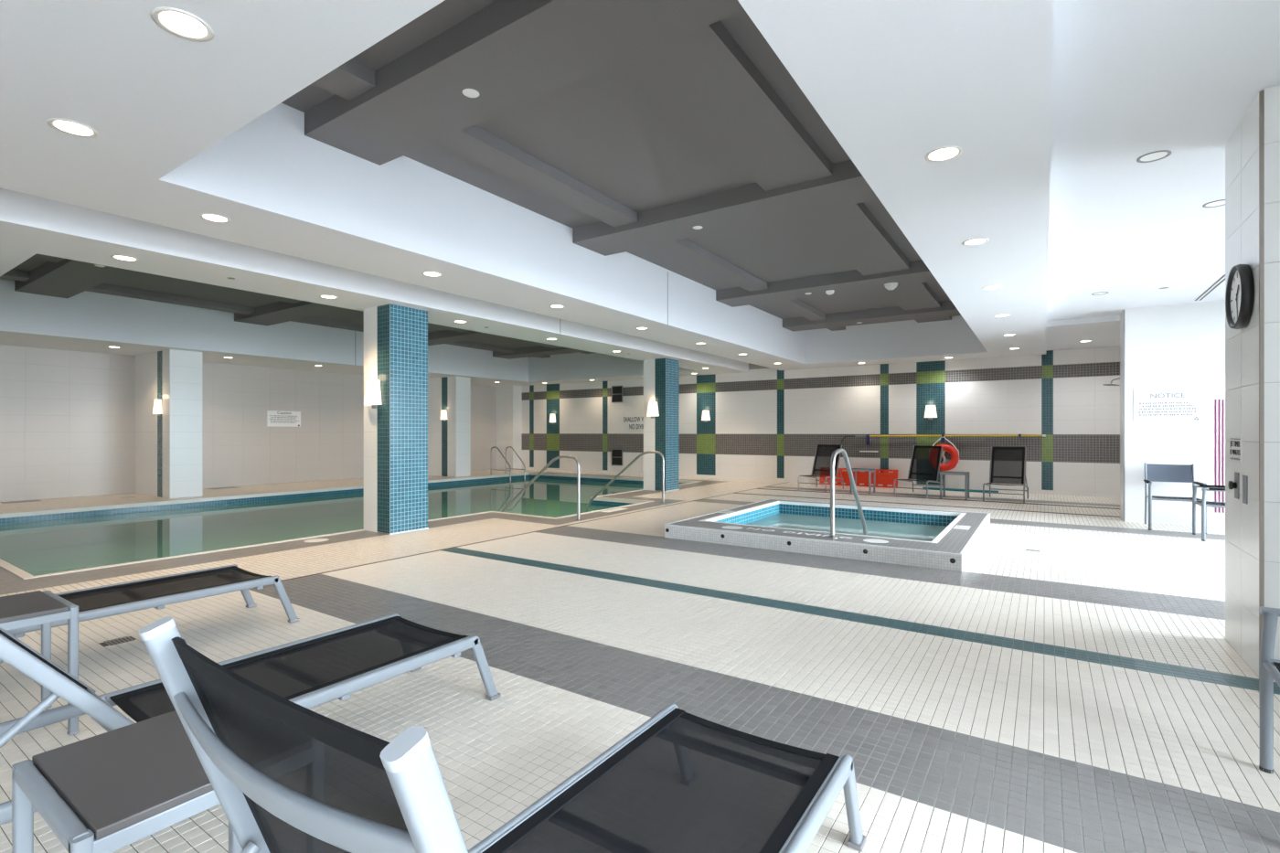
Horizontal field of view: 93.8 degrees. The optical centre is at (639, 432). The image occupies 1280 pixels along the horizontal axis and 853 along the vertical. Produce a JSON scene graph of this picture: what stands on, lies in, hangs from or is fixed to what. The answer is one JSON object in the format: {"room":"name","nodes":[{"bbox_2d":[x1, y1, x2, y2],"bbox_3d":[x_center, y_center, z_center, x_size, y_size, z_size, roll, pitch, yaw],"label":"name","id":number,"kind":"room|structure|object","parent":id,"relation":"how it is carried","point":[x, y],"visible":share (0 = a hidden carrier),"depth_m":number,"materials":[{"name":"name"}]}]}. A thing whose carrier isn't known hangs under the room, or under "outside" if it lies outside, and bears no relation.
{"room":"indoor swimming pool","nodes":[
{"label":"indoor swimming pool","id":0,"kind":"room"},
{"bbox_2d":[135,349,202,498],"bbox_3d":[-9.654,-0.165,12.254,1.859,2.870,0.540,0,0,34],"label":"pilaster","id":1,"kind":"object","parent":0,"point":[168,446],"visible":0.99,"depth_m":11.82,"materials":[{"name":"grey"}]},
{"bbox_2d":[152,399,161,415],"bbox_3d":[-9.486,-0.485,11.754,0.266,0.320,0.109,0,0,34],"label":"wall sconce","id":2,"kind":"object","parent":1,"relation":"attached to","point":[157,405],"visible":1,"depth_m":11.71,"materials":[{"name":"white glass"}]},
{"bbox_2d":[0,344,496,501],"bbox_3d":[-9.826,-0.630,13.849,0.210,3.800,17.750,0,0,34],"label":"wall","id":3,"kind":"structure","parent":0,"point":[68,417],"depth_m":13.60,"materials":[{"name":"grey tile"}]},
{"bbox_2d":[266,410,300,426],"bbox_3d":[-8.909,-0.340,15.009,0.008,0.390,0.800,0,0,34],"label":"caution sign","id":4,"kind":"object","parent":3,"relation":"attached to","point":[274,418],"visible":1,"depth_m":14.99,"materials":[{"name":"white plastic"}]},
{"bbox_2d":[269,415,298,423],"bbox_3d":[-8.906,-0.330,15.008,0.001,0.183,0.694,0,0,34],"label":"print","id":5,"kind":"object","parent":4,"relation":"attached to","point":[270,415],"depth_m":15.05},
{"bbox_2d":[427,376,470,477],"bbox_3d":[-5.878,-0.165,17.843,1.859,2.870,0.530,0,0,34],"label":"pilaster","id":6,"kind":"object","parent":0,"point":[449,441],"visible":0.92,"depth_m":17.38,"materials":[{"name":"grey"}]},
{"bbox_2d":[439,410,447,421],"bbox_3d":[-5.707,-0.485,17.347,0.266,0.320,0.109,0,0,34],"label":"wall sconce","id":7,"kind":"object","parent":6,"relation":"attached to","point":[443,414],"visible":1,"depth_m":17.30,"materials":[{"name":"white glass"}]},
{"bbox_2d":[496,384,522,469],"bbox_3d":[-4.537,-0.165,20.739,0.838,2.870,0.410,0,0,34],"label":"wall","id":8,"kind":"structure","parent":0,"point":[508,398],"depth_m":20.55,"materials":[{"name":"white paint"}]},
{"bbox_2d":[0,0,1279,386],"bbox_3d":[-1.834,-2.140,8.450,19.500,1.080,18.150,0,0,34],"label":"ceiling","id":9,"kind":"structure","parent":0,"point":[342,146],"depth_m":4.52,"materials":[{"name":"grey paint"}]},
{"bbox_2d":[47,117,98,138],"bbox_3d":[-2.978,-1.598,3.148,0.196,0.004,0.196,0,0,34],"label":"recessed light","id":10,"kind":"object","parent":9,"relation":"in","point":[67,126],"visible":1,"depth_m":3.15,"materials":[{"name":"white glass"}]},
{"bbox_2d":[110,255,138,261],"bbox_3d":[-4.731,-1.598,5.501,0.196,0.004,0.196,0,0,34],"label":"recessed light","id":11,"kind":"object","parent":9,"relation":"in","point":[117,257],"visible":1,"depth_m":5.50,"materials":[{"name":"white glass"}]},
{"bbox_2d":[150,7,213,42],"bbox_3d":[-1.791,-1.598,2.350,0.196,0.004,0.196,0,0,34],"label":"recessed light","id":12,"kind":"object","parent":9,"relation":"in","point":[182,24],"visible":1,"depth_m":2.35,"materials":[{"name":"white glass"}]},
{"bbox_2d":[199,213,231,223],"bbox_3d":[-3.171,-1.598,4.471,0.196,0.004,0.196,0,0,34],"label":"recessed light","id":13,"kind":"object","parent":9,"relation":"in","point":[214,218],"visible":1,"depth_m":4.47,"materials":[{"name":"white glass"}]},
{"bbox_2d":[319,295,338,298],"bbox_3d":[-3.673,-1.598,7.067,0.196,0.004,0.196,0,0,34],"label":"recessed light","id":14,"kind":"object","parent":9,"relation":"in","point":[322,296],"visible":1,"depth_m":7.06,"materials":[{"name":"white"}]},
{"bbox_2d":[421,271,442,277],"bbox_3d":[-2.101,-1.598,6.054,0.196,0.004,0.196,0,0,34],"label":"recessed light","id":15,"kind":"object","parent":9,"relation":"in","point":[426,273],"visible":1,"depth_m":6.04,"materials":[{"name":"white glass"}]},
{"bbox_2d":[453,320,467,322],"bbox_3d":[-2.598,-1.598,8.658,0.196,0.004,0.196,0,0,34],"label":"recessed light","id":16,"kind":"object","parent":9,"relation":"in","point":[456,321],"visible":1,"depth_m":8.63,"materials":[{"name":"white"}]},
{"bbox_2d":[462,88,479,97],"bbox_3d":[-1.122,-2.247,3.975,0.110,0.006,0.110,0,0,34],"label":"sprinkler cover","id":17,"kind":"object","parent":9,"relation":"attached to","point":[468,92],"visible":1,"depth_m":3.97,"materials":[{"name":"white paint"}]},
{"bbox_2d":[549,304,565,308],"bbox_3d":[-1.054,-1.598,7.603,0.196,0.004,0.196,0,0,34],"label":"recessed light","id":18,"kind":"object","parent":9,"relation":"in","point":[552,305],"visible":1,"depth_m":7.61,"materials":[{"name":"white"}]},
{"bbox_2d":[693,225,702,229],"bbox_3d":[0.633,-2.247,6.584,0.110,0.006,0.110,0,0,34],"label":"sprinkler cover","id":19,"kind":"object","parent":9,"relation":"attached to","point":[695,227],"visible":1,"depth_m":6.57,"materials":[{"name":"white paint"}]},
{"bbox_2d":[825,289,834,295],"bbox_3d":[3.026,-2.223,9.541,0.132,0.055,0.132,0,0,34],"label":"smoke detector","id":20,"kind":"object","parent":9,"relation":"attached to","point":[830,292],"visible":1,"depth_m":9.50,"materials":[{"name":"white paint"}]},
{"bbox_2d":[884,282,897,289],"bbox_3d":[3.808,-2.205,9.085,0.200,0.090,0.200,0,0,34],"label":"sensor","id":21,"kind":"object","parent":9,"relation":"attached to","point":[890,285],"visible":1,"depth_m":9.03,"materials":[{"name":"white paint"}]},
{"bbox_2d":[924,146,962,162],"bbox_3d":[1.745,-1.598,3.443,0.196,0.004,0.196,0,0,34],"label":"recessed light","id":22,"kind":"object","parent":9,"relation":"in","point":[944,154],"visible":1,"depth_m":3.44,"materials":[{"name":"white glass"}]},
{"bbox_2d":[961,237,989,245],"bbox_3d":[2.814,-1.598,5.026,0.196,0.004,0.196,0,0,34],"label":"recessed light","id":23,"kind":"object","parent":9,"relation":"in","point":[979,240],"visible":1,"depth_m":5.03,"materials":[{"name":"white glass"}]},
{"bbox_2d":[981,285,1002,289],"bbox_3d":[3.889,-1.598,6.617,0.196,0.004,0.196,0,0,34],"label":"recessed light","id":24,"kind":"object","parent":9,"relation":"in","point":[993,287],"visible":1,"depth_m":6.61,"materials":[{"name":"white"}]},
{"bbox_2d":[993,314,1010,317],"bbox_3d":[4.958,-1.598,8.200,0.196,0.004,0.196,0,0,34],"label":"recessed light","id":25,"kind":"object","parent":9,"relation":"in","point":[997,315],"visible":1,"depth_m":8.22,"materials":[{"name":"white"}]},
{"bbox_2d":[1091,291,1108,295],"bbox_3d":[5.827,-1.758,7.589,0.170,0.004,0.170,0,0,34],"label":"recessed light","id":26,"kind":"object","parent":9,"relation":"in","point":[1101,293],"visible":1,"depth_m":7.60,"materials":[{"name":"silver metal"}]},
{"bbox_2d":[1136,149,1171,162],"bbox_3d":[3.276,-1.758,3.821,0.170,0.004,0.170,0,0,34],"label":"recessed light","id":27,"kind":"object","parent":9,"relation":"in","point":[1157,155],"visible":1,"depth_m":3.82,"materials":[{"name":"white glass"}]},
{"bbox_2d":[1194,274,1225,300],"bbox_3d":[6.713,-1.758,6.918,0.062,0.004,2.580,0,0,34],"label":"ceiling vent","id":28,"kind":"object","parent":9,"relation":"in","point":[1221,278],"visible":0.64,"depth_m":7.31,"materials":[{"name":"black"}]},
{"bbox_2d":[1202,199,1225,208],"bbox_3d":[4.438,-1.758,4.605,0.170,0.004,0.170,0,0,34],"label":"recessed light","id":29,"kind":"object","parent":9,"relation":"in","point":[1218,203],"visible":0.71,"depth_m":4.62,"materials":[{"name":"white glass"}]},
{"bbox_2d":[0,469,1279,852],"bbox_3d":[-1.890,1.370,8.367,19.100,0.200,17.950,0,0,34],"label":"floor","id":30,"kind":"structure","parent":0,"point":[1086,692],"depth_m":3.46,"materials":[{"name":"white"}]},
{"bbox_2d":[0,590,79,735],"bbox_3d":[-2.682,0.999,2.470,0.458,0.543,0.454,0,0,34],"label":"side table","id":31,"kind":"object","parent":30,"relation":"on","point":[25,610],"visible":0.84,"depth_m":2.52,"materials":[{"name":"silver metal"}]},
{"bbox_2d":[103,636,134,645],"bbox_3d":[-3.171,1.271,3.648,0.130,0.004,0.115,0,0,34],"label":"floor drain","id":32,"kind":"object","parent":30,"relation":"on","point":[125,639],"visible":1,"depth_m":3.64,"materials":[{"name":"silver metal"}]},
{"bbox_2d":[11,710,242,852],"bbox_3d":[-1.072,0.999,1.382,0.458,0.543,0.454,0,0,34],"label":"side table","id":33,"kind":"object","parent":30,"relation":"on","point":[109,792],"visible":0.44,"depth_m":1.25,"materials":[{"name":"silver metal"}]},
{"bbox_2d":[6,564,299,638],"bbox_3d":[-3.134,0.842,3.363,0.654,0.857,2.055,0,0,34],"label":"chaise lounge","id":34,"kind":"object","parent":30,"relation":"on","point":[156,592],"visible":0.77,"depth_m":3.66,"materials":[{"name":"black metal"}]},
{"bbox_2d":[0,612,501,825],"bbox_3d":[-1.513,0.831,2.208,0.654,0.879,2.055,0,0,34],"label":"chaise lounge","id":35,"kind":"object","parent":30,"relation":"on","point":[311,672],"visible":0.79,"depth_m":2.37,"materials":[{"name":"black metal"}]},
{"bbox_2d":[0,472,701,579],"bbox_3d":[-3.761,1.892,11.595,7.735,1.256,12.385,0,0,34],"label":"swimming pool","id":36,"kind":"object","parent":30,"relation":"in","point":[40,543],"visible":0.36,"depth_m":9.80,"materials":[{"name":"green liquid"}]},
{"bbox_2d":[490,446,525,480],"bbox_3d":[-4.004,1.348,18.212,0.926,1.844,0.690,0,0,34],"label":"pool ladder","id":37,"kind":"object","parent":36,"relation":"attached to","point":[509,468],"visible":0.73,"depth_m":18.18,"materials":[{"name":"silver metal"}]},
{"bbox_2d":[500,455,582,520],"bbox_3d":[-1.621,1.104,9.168,1.871,1.539,0.100,0,0,34],"label":"pool handrail","id":38,"kind":"object","parent":36,"relation":"attached to","point":[560,456],"visible":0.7,"depth_m":8.74,"materials":[{"name":"silver metal"}]},
{"bbox_2d":[586,450,665,506],"bbox_3d":[-0.317,1.104,11.160,1.871,1.539,0.100,0,0,34],"label":"pool handrail","id":39,"kind":"object","parent":36,"relation":"attached to","point":[648,452],"visible":0.88,"depth_m":10.86,"materials":[{"name":"silver metal"}]},
{"bbox_2d":[363,303,428,534],"bbox_3d":[-3.191,-0.165,7.843,0.581,2.870,0.562,0,0,34],"label":"tiled column","id":40,"kind":"structure","parent":30,"relation":"on","point":[395,336],"depth_m":7.63,"materials":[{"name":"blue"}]},
{"bbox_2d":[363,380,381,408],"bbox_3d":[-3.411,-0.482,7.589,0.296,0.355,0.121,0,0,34],"label":"wall sconce","id":41,"kind":"object","parent":40,"relation":"attached to","point":[372,396],"visible":1,"depth_m":7.54,"materials":[{"name":"white glass"}]},
{"bbox_2d":[138,616,866,852],"bbox_3d":[-0.137,0.772,1.188,0.640,0.996,2.055,0,0,34],"label":"chaise lounge","id":42,"kind":"object","parent":30,"relation":"on","point":[286,776],"visible":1,"depth_m":0.96,"materials":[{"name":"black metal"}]},
{"bbox_2d":[643,358,678,491],"bbox_3d":[0.473,-0.165,13.267,0.581,2.870,0.562,0,0,34],"label":"tiled column","id":43,"kind":"structure","parent":30,"relation":"on","point":[660,375],"depth_m":13.06,"materials":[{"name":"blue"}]},
{"bbox_2d":[646,402,658,418],"bbox_3d":[0.253,-0.482,13.013,0.296,0.355,0.121,0,0,34],"label":"wall sconce","id":44,"kind":"object","parent":43,"relation":"attached to","point":[652,409],"visible":1,"depth_m":12.96,"materials":[{"name":"white glass"}]},
{"bbox_2d":[798,444,843,491],"bbox_3d":[4.039,0.772,13.361,0.655,0.995,0.976,0,0,40],"label":"lounge chair","id":45,"kind":"object","parent":30,"relation":"on","point":[821,466],"visible":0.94,"depth_m":13.61,"materials":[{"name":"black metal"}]},
{"bbox_2d":[664,499,990,571],"bbox_3d":[2.549,1.614,7.726,3.179,1.012,3.346,0,0,34],"label":"hot tub","id":46,"kind":"object","parent":30,"relation":"in","point":[932,538],"visible":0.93,"depth_m":7.06,"materials":[{"name":"tile"},{"name":"white and gray ceramic tile"},{"name":"blue ceramic tile"}]},
{"bbox_2d":[826,448,867,538],"bbox_3d":[2.422,0.893,6.899,0.116,1.440,1.522,0,0,34],"label":"handrail","id":47,"kind":"object","parent":46,"relation":"on","point":[840,450],"visible":0.79,"depth_m":6.37,"materials":[{"name":"silver metal"}]},
{"bbox_2d":[819,468,898,488],"bbox_3d":[5.141,1.064,14.148,1.780,0.420,0.127,0,0,34],"label":"board","id":48,"kind":"object","parent":30,"relation":"on","point":[885,478],"visible":0.62,"depth_m":13.98,"materials":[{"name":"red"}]},
{"bbox_2d":[850,468,874,494],"bbox_3d":[4.679,1.018,12.588,0.418,0.503,0.414,0,0,34],"label":"side table","id":49,"kind":"object","parent":30,"relation":"on","point":[855,470],"visible":0.77,"depth_m":12.48,"materials":[{"name":"silver metal"}]},
{"bbox_2d":[894,445,943,497],"bbox_3d":[5.707,0.772,12.226,0.976,0.995,0.655,0,0,-44],"label":"lounge chair","id":50,"kind":"object","parent":30,"relation":"on","point":[925,461],"visible":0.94,"depth_m":12.42,"materials":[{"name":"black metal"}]},
{"bbox_2d":[939,470,969,500],"bbox_3d":[6.084,1.018,11.578,0.458,0.503,0.454,0,0,34],"label":"side table","id":51,"kind":"object","parent":30,"relation":"on","point":[944,473],"visible":1,"depth_m":11.52,"materials":[{"name":"silver metal"}]},
{"bbox_2d":[922,486,998,492],"bbox_3d":[6.887,1.242,12.918,1.455,0.053,0.056,0,0,39],"label":"noodle","id":52,"kind":"object","parent":30,"relation":"on","point":[929,488],"visible":0.69,"depth_m":12.93,"materials":[{"name":"teal plastic"}]},
{"bbox_2d":[982,446,1028,503],"bbox_3d":[6.877,0.772,11.253,0.655,0.995,0.976,0,0,36],"label":"lounge chair","id":53,"kind":"object","parent":30,"relation":"on","point":[1007,465],"visible":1,"depth_m":11.48,"materials":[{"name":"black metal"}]},
{"bbox_2d":[1143,462,1206,533],"bbox_3d":[7.030,0.847,7.905,0.576,0.849,0.648,0,0,34],"label":"armchair","id":54,"kind":"object","parent":30,"relation":"on","point":[1154,473],"visible":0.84,"depth_m":8.09,"materials":[{"name":"silver metal"}]},
{"bbox_2d":[1192,484,1225,541],"bbox_3d":[6.990,0.847,7.068,0.628,0.849,0.576,0,0,34],"label":"armchair","id":55,"kind":"object","parent":30,"relation":"on","point":[1203,503],"visible":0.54,"depth_m":7.18,"materials":[{"name":"silver metal"}]},
{"bbox_2d":[1225,85,1279,682],"bbox_3d":[4.404,-0.380,2.691,2.450,3.300,0.730,0,0,34],"label":"wall pier","id":56,"kind":"object","parent":30,"relation":"on","point":[1242,149],"visible":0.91,"depth_m":3.23,"materials":[{"name":"grey"}]},
{"bbox_2d":[1228,471,1239,499],"bbox_3d":[3.419,0.305,3.453,0.036,0.150,0.084,0,0,34],"label":"timer","id":57,"kind":"object","parent":56,"relation":"attached to","point":[1235,485],"visible":1,"depth_m":3.44,"materials":[{"name":"silver metal"}]},
{"bbox_2d":[1229,437,1242,463],"bbox_3d":[3.445,0.100,3.465,0.007,0.150,0.250,0,0,34],"label":"sign","id":58,"kind":"object","parent":56,"relation":"attached to","point":[1235,442],"visible":1,"depth_m":3.44,"materials":[{"name":"white paper"}]},
{"bbox_2d":[1225,264,1254,329],"bbox_3d":[3.314,-0.750,3.312,0.052,0.356,0.356,0,0,34],"label":"wall clock","id":59,"kind":"object","parent":56,"relation":"attached to","point":[1240,288],"visible":1,"depth_m":3.27,"materials":[{"name":"black plastic"}]},
{"bbox_2d":[1242,474,1247,504],"bbox_3d":[3.335,0.315,3.304,0.008,0.156,0.080,0,0,34],"label":"blank plate","id":60,"kind":"object","parent":56,"relation":"attached to","point":[1244,477],"visible":1,"depth_m":3.28,"materials":[{"name":"silver metal"}]},
{"bbox_2d":[1242,479,1245,500],"bbox_3d":[3.333,0.315,3.306,0.003,0.110,0.048,0,0,34],"label":"switch","id":61,"kind":"object","parent":60,"relation":"attached to","point":[1243,480],"depth_m":3.30,"materials":[{"name":"silver metal"}]},
{"bbox_2d":[1258,90,1264,679],"bbox_3d":[3.190,-0.240,3.074,0.016,3.020,0.014,0,0,34],"label":"trim","id":62,"kind":"structure","parent":56,"relation":"attached to","point":[1262,92],"depth_m":3.07,"materials":[{"name":"silver metal"}]},
{"bbox_2d":[1258,606,1279,773],"bbox_3d":[2.419,0.847,1.847,0.628,0.849,0.606,0,0,37],"label":"armchair","id":63,"kind":"object","parent":30,"relation":"on","point":[1268,672],"visible":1,"depth_m":2.23,"materials":[{"name":"silver metal"}]},
{"bbox_2d":[522,346,1119,497],"bbox_3d":[2.606,-0.630,16.272,18.100,3.800,0.216,0,0,34],"label":"wall","id":64,"kind":"structure","parent":0,"point":[765,423],"depth_m":14.22,"materials":[{"name":"grey tile"}]},
{"bbox_2d":[549,414,555,423],"bbox_3d":[-2.911,-0.450,19.808,0.266,0.320,0.109,0,0,34],"label":"wall sconce","id":65,"kind":"object","parent":64,"relation":"attached to","point":[552,419],"visible":1,"depth_m":19.76,"materials":[{"name":"white glass"}]},
{"bbox_2d":[611,385,622,402],"bbox_3d":[-0.698,-1.173,18.367,0.410,0.510,0.026,0,0,34],"label":"air vent","id":66,"kind":"object","parent":64,"relation":"in","point":[616,390],"visible":1,"depth_m":18.36,"materials":[{"name":"black"}]},
{"bbox_2d":[611,448,622,465],"bbox_3d":[-0.698,0.760,18.367,0.410,0.510,0.026,0,0,34],"label":"air vent","id":67,"kind":"object","parent":64,"relation":"in","point":[616,453],"visible":1,"depth_m":18.36,"materials":[{"name":"black metal"}]},
{"bbox_2d":[618,416,643,431],"bbox_3d":[-0.041,-0.253,17.929,1.440,0.455,0.009,0,0,34],"label":"sign","id":68,"kind":"object","parent":64,"relation":"attached to","point":[634,423],"visible":0.64,"depth_m":18.04,"materials":[{"name":"white"}]},
{"bbox_2d":[701,410,710,422],"bbox_3d":[1.804,-0.450,16.622,0.266,0.320,0.109,0,0,34],"label":"wall sconce","id":69,"kind":"object","parent":64,"relation":"attached to","point":[705,417],"visible":1,"depth_m":16.58,"materials":[{"name":"white glass"}]},
{"bbox_2d":[859,450,878,452],"bbox_3d":[5.427,0.455,14.214,0.420,0.028,0.036,0,0,34],"label":"bar","id":70,"kind":"object","parent":64,"relation":"attached to","point":[859,451],"visible":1,"depth_m":14.18,"materials":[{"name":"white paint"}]},
{"bbox_2d":[924,405,937,419],"bbox_3d":[6.511,-0.450,13.443,0.266,0.320,0.109,0,0,34],"label":"wall sconce","id":71,"kind":"object","parent":64,"relation":"attached to","point":[930,412],"visible":1,"depth_m":13.41,"materials":[{"name":"white glass"}]},
{"bbox_2d":[841,433,1045,447],"bbox_3d":[6.588,0.204,13.399,4.122,0.348,0.085,0,0,34],"label":"pole","id":72,"kind":"object","parent":64,"relation":"attached to","point":[868,436],"visible":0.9,"depth_m":13.32,"materials":[{"name":"yellow metal"}]},
{"bbox_2d":[932,435,959,470],"bbox_3d":[6.726,0.455,13.252,0.604,0.804,0.173,0,0,34],"label":"life ring","id":73,"kind":"object","parent":64,"relation":"hanging from","point":[954,452],"visible":0.75,"depth_m":13.14,"materials":[{"name":"red plastic"}]},
{"bbox_2d":[1120,299,1226,527],"bbox_3d":[8.024,-0.380,8.095,2.365,3.300,0.500,0,0,34],"label":"wall","id":74,"kind":"structure","parent":0,"point":[1181,345],"depth_m":8.26,"materials":[{"name":"white paint"}]},
{"bbox_2d":[1123,309,1124,521],"bbox_3d":[6.910,-0.240,8.550,0.016,3.020,0.014,0,0,34],"label":"trim","id":75,"kind":"structure","parent":74,"relation":"attached to","point":[1124,310],"depth_m":8.55,"materials":[{"name":"silver metal"}]},
{"bbox_2d":[1133,385,1202,422],"bbox_3d":[7.291,-0.385,8.284,0.720,0.490,0.008,0,0,34],"label":"notice sign","id":76,"kind":"object","parent":74,"relation":"attached to","point":[1157,404],"visible":1,"depth_m":8.27,"materials":[{"name":"white plastic"}]},
{"bbox_2d":[1138,401,1195,415],"bbox_3d":[7.285,-0.325,8.284,0.604,0.188,0.001,0,0,34],"label":"print","id":77,"kind":"object","parent":76,"relation":"attached to","point":[1189,401],"depth_m":8.30},
{"bbox_2d":[1215,399,1224,512],"bbox_3d":[7.728,0.315,7.991,0.086,1.510,0.004,0,0,34],"label":"wall stripes","id":78,"kind":"structure","parent":74,"relation":"attached to","point":[1215,400],"depth_m":7.99,"materials":[{"name":"pink"}]},
{"bbox_3d":[8.687,-0.380,10.001,0.200,3.300,3.400,0,0,34],"label":"wall","id":79,"kind":"structure","parent":0,"visible":0},
{"bbox_2d":[1102,377,1119,385],"bbox_3d":[8.301,-0.886,10.201,0.665,0.178,0.230,0,0,34],"label":"shower head","id":80,"kind":"object","parent":79,"relation":"attached to","point":[1111,384],"visible":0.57,"depth_m":10.29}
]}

